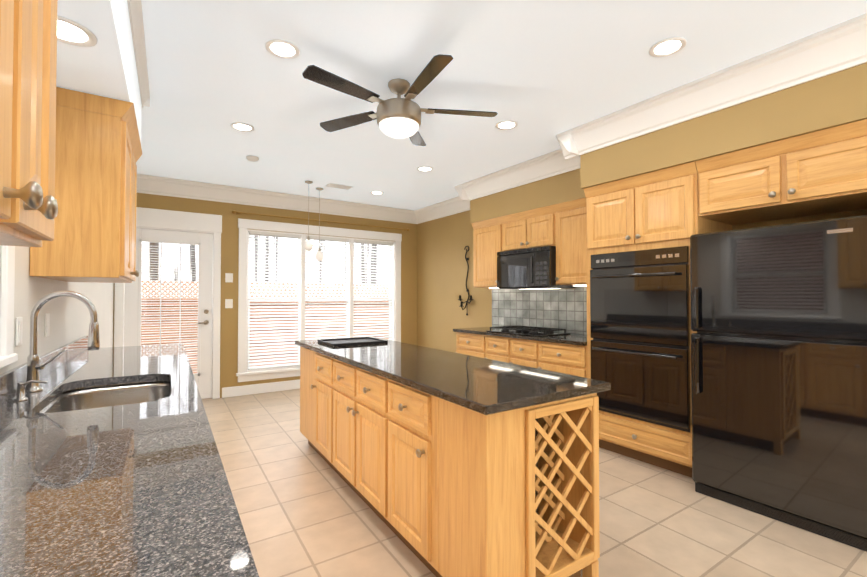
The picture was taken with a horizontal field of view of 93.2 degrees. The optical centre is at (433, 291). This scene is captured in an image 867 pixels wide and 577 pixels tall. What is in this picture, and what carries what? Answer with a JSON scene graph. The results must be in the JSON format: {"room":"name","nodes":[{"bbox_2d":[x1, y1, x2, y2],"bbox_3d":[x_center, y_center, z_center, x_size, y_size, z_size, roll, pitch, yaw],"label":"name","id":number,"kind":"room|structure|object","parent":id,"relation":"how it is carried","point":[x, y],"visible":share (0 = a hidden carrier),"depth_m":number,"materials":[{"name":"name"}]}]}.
{"room":"kitchen","nodes":[
{"label":"kitchen","id":0,"kind":"room"},
{"bbox_2d":[0,0,155,374],"bbox_3d":[-1.251,-0.049,1.159,0.500,2.740,8.930,1,-1,-33],"label":"wall","id":1,"kind":"structure","parent":0,"point":[107,68],"depth_m":1.87,"materials":[{"name":"beige paint"}]},
{"bbox_2d":[0,245,17,368],"bbox_3d":[-1.405,-0.328,1.100,0.168,1.205,1.190,1,-1,-33],"label":"window","id":2,"kind":"structure","parent":1,"relation":"in","point":[8,356],"depth_m":1.55,"materials":[{"name":"white"}]},
{"bbox_2d":[15,317,22,345],"bbox_3d":[-1.743,0.170,1.725,0.010,0.120,0.070,1,-1,-33],"label":"switch plate","id":3,"kind":"object","parent":1,"relation":"attached to","point":[19,320],"depth_m":1.71,"materials":[{"name":"white plastic"}]},
{"bbox_2d":[0,0,57,246],"bbox_3d":[-0.592,-0.535,0.301,0.381,0.885,1.020,1,-1,-33],"label":"upper cabinet","id":4,"kind":"object","parent":1,"relation":"attached to","point":[28,77],"visible":1,"depth_m":0.63,"materials":[{"name":"brown wood"}]},
{"bbox_2d":[45,313,49,336],"bbox_3d":[-2.004,0.176,2.128,0.010,0.120,0.070,1,-1,-33],"label":"switch plate","id":5,"kind":"object","parent":1,"relation":"attached to","point":[47,316],"depth_m":2.12,"materials":[{"name":"white plastic"}]},
{"bbox_2d":[29,87,142,282],"bbox_3d":[-1.907,-0.504,2.333,0.381,0.885,0.880,1,-1,-33],"label":"upper cabinet","id":6,"kind":"object","parent":1,"relation":"attached to","point":[98,152],"visible":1,"depth_m":1.98,"materials":[{"name":"brown wood"}]},
{"bbox_2d":[127,0,149,107],"bbox_3d":[-0.373,-1.394,0.331,0.050,0.075,6.270,1,-1,-33],"label":"crown molding","id":7,"kind":"structure","parent":1,"relation":"attached to","point":[135,11],"depth_m":2.28,"materials":[{"name":"white wood"}]},
{"bbox_2d":[0,335,258,576],"bbox_3d":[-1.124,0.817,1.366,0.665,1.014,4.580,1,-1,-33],"label":"countertop","id":8,"kind":"structure","parent":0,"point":[111,464],"depth_m":0.90,"materials":[{"name":"black stone"}]},
{"bbox_2d":[13,291,99,401],"bbox_3d":[-1.533,0.206,1.680,0.253,0.417,0.246,1,-1,-33],"label":"faucet","id":9,"kind":"object","parent":8,"relation":"on","point":[33,382],"visible":0.98,"depth_m":1.71,"materials":[{"name":"silver metal"}]},
{"bbox_2d":[156,195,387,397],"bbox_3d":[-2.192,0.021,5.785,3.645,2.740,0.140,1,-1,-33],"label":"wall","id":10,"kind":"structure","parent":0,"point":[230,230],"depth_m":5.41,"materials":[{"name":"beige paint"}]},
{"bbox_2d":[114,207,221,398],"bbox_3d":[-3.256,0.196,5.077,1.107,2.370,0.164,1,-1,-33],"label":"exterior door","id":11,"kind":"structure","parent":10,"relation":"in","point":[201,230],"depth_m":5.12,"materials":[{"name":"white wood"}]},
{"bbox_2d":[225,299,232,307],"bbox_3d":[-2.682,0.165,5.375,0.090,0.120,0.011,1,-1,-33],"label":"switch plate","id":12,"kind":"object","parent":10,"relation":"attached to","point":[228,302],"depth_m":5.37,"materials":[{"name":"white plastic"}]},
{"bbox_2d":[225,273,232,281],"bbox_3d":[-2.682,-0.175,5.380,0.090,0.120,0.011,1,-1,-33],"label":"switch plate","id":13,"kind":"object","parent":10,"relation":"attached to","point":[228,276],"depth_m":5.38,"materials":[{"name":"white plastic"}]},
{"bbox_2d":[222,379,299,397],"bbox_3d":[-1.232,1.334,6.292,3.600,0.130,0.015,1,-1,-33],"label":"baseboard","id":14,"kind":"structure","parent":10,"relation":"attached to","point":[258,388],"depth_m":5.55,"materials":[{"name":"white wood"}]},
{"bbox_2d":[137,173,410,222],"bbox_3d":[-1.670,-1.248,5.973,4.725,0.195,0.145,1,-1,-33],"label":"crown molding","id":15,"kind":"structure","parent":10,"relation":"attached to","point":[146,184],"depth_m":5.54,"materials":[{"name":"white wood"}]},
{"bbox_2d":[236,218,401,381],"bbox_3d":[-1.591,0.132,6.138,2.480,2.170,0.193,1,-1,-33],"label":"window","id":16,"kind":"structure","parent":10,"relation":"in","point":[246,373],"depth_m":5.91,"materials":[{"name":"white"}]},
{"bbox_2d":[232,210,409,230],"bbox_3d":[-1.525,-1.024,6.090,2.670,0.048,0.097,1,-1,-33],"label":"curtain rod","id":17,"kind":"object","parent":10,"relation":"attached to","point":[328,222],"visible":1,"depth_m":5.92,"materials":[{"name":"gold metal"}]},
{"bbox_2d":[136,0,866,209],"bbox_3d":[0.655,-1.439,2.474,5.425,0.080,9.150,1,-1,-33],"label":"ceiling","id":18,"kind":"structure","parent":0,"point":[543,73],"depth_m":2.63,"materials":[{"name":"paint"}]},
{"bbox_2d":[57,15,96,46],"bbox_3d":[-1.362,-0.958,1.512,0.189,0.009,0.189,1,-1,-39],"label":"recessed light","id":19,"kind":"object","parent":18,"relation":"in","point":[71,32],"depth_m":1.53,"materials":[{"name":"white"}]},
{"bbox_2d":[230,122,254,131],"bbox_3d":[-1.610,-1.379,3.455,0.189,0.009,0.189,0,-1,18],"label":"recessed light","id":20,"kind":"object","parent":18,"relation":"in","point":[242,127],"depth_m":3.45,"materials":[{"name":"white"}]},
{"bbox_2d":[246,155,258,161],"bbox_3d":[-1.854,-1.355,4.202,0.120,0.033,0.120,1,-1,-33],"label":"smoke detector","id":21,"kind":"object","parent":18,"relation":"attached to","point":[251,158],"visible":1,"depth_m":4.17,"materials":[{"name":"white plastic"}]},
{"bbox_2d":[265,39,299,59],"bbox_3d":[-0.873,-1.395,2.372,0.189,0.009,0.189,1,-1,-39],"label":"recessed light","id":22,"kind":"object","parent":18,"relation":"in","point":[279,48],"depth_m":2.37,"materials":[{"name":"white"}]},
{"bbox_2d":[304,181,312,250],"bbox_3d":[-1.548,-0.928,5.085,0.108,0.861,0.108,1,-1,-45],"label":"pendant light","id":23,"kind":"object","parent":18,"relation":"hanging from","point":[308,246],"depth_m":5.06,"materials":[{"name":"white glass"}]},
{"bbox_2d":[315,188,323,260],"bbox_3d":[-1.502,-0.873,5.399,0.108,0.961,0.108,1,-1,-45],"label":"pendant light","id":24,"kind":"object","parent":18,"relation":"hanging from","point":[319,256],"depth_m":5.38,"materials":[{"name":"silver metal"}]},
{"bbox_2d":[325,183,352,189],"bbox_3d":[-1.221,-1.350,5.303,0.320,0.010,0.180,1,-1,-33],"label":"ceiling vent","id":25,"kind":"object","parent":18,"relation":"in","point":[338,186],"visible":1,"depth_m":5.28,"materials":[{"name":"white metal"}]},
{"bbox_2d":[370,191,383,194],"bbox_3d":[-0.776,-1.346,5.627,0.189,0.009,0.189,1,-1,-39],"label":"recessed light","id":26,"kind":"object","parent":18,"relation":"in","point":[372,192],"depth_m":5.60,"materials":[{"name":"white"}]},
{"bbox_2d":[302,54,497,145],"bbox_3d":[-0.232,-1.219,2.721,1.296,0.351,1.282,1,-1,-33],"label":"ceiling fan","id":27,"kind":"object","parent":18,"relation":"hanging from","point":[398,117],"visible":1,"depth_m":2.64,"materials":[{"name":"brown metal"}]},
{"bbox_2d":[416,166,432,171],"bbox_3d":[-0.097,-1.362,4.577,0.189,0.009,0.189,1,-1,-39],"label":"recessed light","id":28,"kind":"object","parent":18,"relation":"in","point":[422,168],"depth_m":4.56,"materials":[{"name":"white glass"}]},
{"bbox_2d":[495,120,517,129],"bbox_3d":[0.610,-1.379,3.414,0.189,0.009,0.189,1,-1,-39],"label":"recessed light","id":29,"kind":"object","parent":18,"relation":"in","point":[506,124],"depth_m":3.41,"materials":[{"name":"white"}]},
{"bbox_2d":[649,37,686,57],"bbox_3d":[1.343,-1.396,2.353,0.189,0.009,0.189,0,-1,18],"label":"recessed light","id":30,"kind":"object","parent":18,"relation":"in","point":[666,47],"depth_m":2.35,"materials":[{"name":"white"}]},
{"bbox_2d":[202,389,866,576],"bbox_3d":[0.655,1.381,2.431,5.425,0.080,9.150,1,-1,-33],"label":"floor","id":31,"kind":"structure","parent":0,"point":[304,509],"depth_m":2.35,"materials":[{"name":"tile"}]},
{"bbox_2d":[295,344,599,576],"bbox_3d":[-0.231,0.906,2.761,0.742,0.879,2.585,1,-1,-33],"label":"kitchen island","id":32,"kind":"object","parent":31,"relation":"on","point":[441,463],"depth_m":1.84,"materials":[{"name":"brown wood"}]},
{"bbox_2d":[295,336,610,415],"bbox_3d":[-0.220,0.449,2.784,0.745,0.035,2.650,1,-1,-33],"label":"island countertop","id":33,"kind":"structure","parent":32,"relation":"on","point":[493,387],"depth_m":2.02,"materials":[{"name":"black stone"}]},
{"bbox_2d":[318,337,387,346],"bbox_3d":[-0.698,0.432,3.529,0.480,0.020,0.400,1,-1,-33],"label":"tray","id":34,"kind":"object","parent":33,"relation":"on","point":[350,341],"visible":1,"depth_m":3.53,"materials":[{"name":"black metal"}]},
{"bbox_2d":[453,286,586,377],"bbox_3d":[1.034,0.659,4.508,0.743,1.425,1.888,1,-1,-33],"label":"base cabinet","id":35,"kind":"object","parent":31,"relation":"on","point":[544,329],"depth_m":4.46,"materials":[{"name":"brown wood"}]},
{"bbox_2d":[584,161,731,477],"bbox_3d":[1.813,0.229,3.380,0.746,2.252,0.913,1,-1,-33],"label":"tall cabinet","id":36,"kind":"object","parent":31,"relation":"on","point":[641,229],"visible":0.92,"depth_m":3.15,"materials":[{"name":"brown wood"}]},
{"bbox_2d":[690,215,866,551],"bbox_3d":[2.281,0.480,2.594,0.832,1.725,0.930,1,-1,-33],"label":"refrigerator","id":37,"kind":"object","parent":31,"relation":"on","point":[779,369],"visible":1,"depth_m":2.35,"materials":[{"name":"black metal"}]},
{"bbox_2d":[388,63,866,351],"bbox_3d":[1.988,-0.014,3.450,1.054,2.740,9.627,1,-1,-33],"label":"wall","id":38,"kind":"structure","parent":0,"point":[434,272],"depth_m":3.46,"materials":[{"name":"beige paint"}]},
{"bbox_2d":[458,246,472,314],"bbox_3d":[0.429,-0.150,5.810,0.159,1.003,0.316,1,-1,-33],"label":"sconce","id":39,"kind":"object","parent":38,"relation":"attached to","point":[461,302],"visible":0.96,"depth_m":5.83,"materials":[{"name":"black metal"}]},
{"bbox_2d":[471,197,586,289],"bbox_3d":[1.144,-0.451,4.586,0.491,0.856,1.844,1,-1,-33],"label":"upper cabinet","id":40,"kind":"object","parent":38,"relation":"attached to","point":[545,247],"visible":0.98,"depth_m":4.38,"materials":[{"name":"brown wood"}]},
{"bbox_2d":[411,13,866,223],"bbox_3d":[1.956,-1.294,2.961,0.750,0.195,8.820,1,-1,-33],"label":"crown molding","id":41,"kind":"structure","parent":38,"relation":"attached to","point":[831,50],"depth_m":2.79,"materials":[{"name":"white wood"}]},
{"bbox_2d":[695,119,866,224],"bbox_3d":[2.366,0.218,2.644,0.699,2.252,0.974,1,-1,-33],"label":"upper cabinet","id":42,"kind":"object","parent":38,"relation":"attached to","point":[822,172],"visible":1,"depth_m":2.50,"materials":[{"name":"brown wood"}]},
{"label":"outside","id":43,"kind":"structure","parent":0,"visible":0},
{"bbox_2d":[141,235,388,372],"bbox_3d":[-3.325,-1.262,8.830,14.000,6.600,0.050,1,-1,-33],"label":"window blinds","id":44,"kind":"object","parent":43,"point":[171,285],"depth_m":8.68,"materials":[{"name":"white plastic"}]}
]}

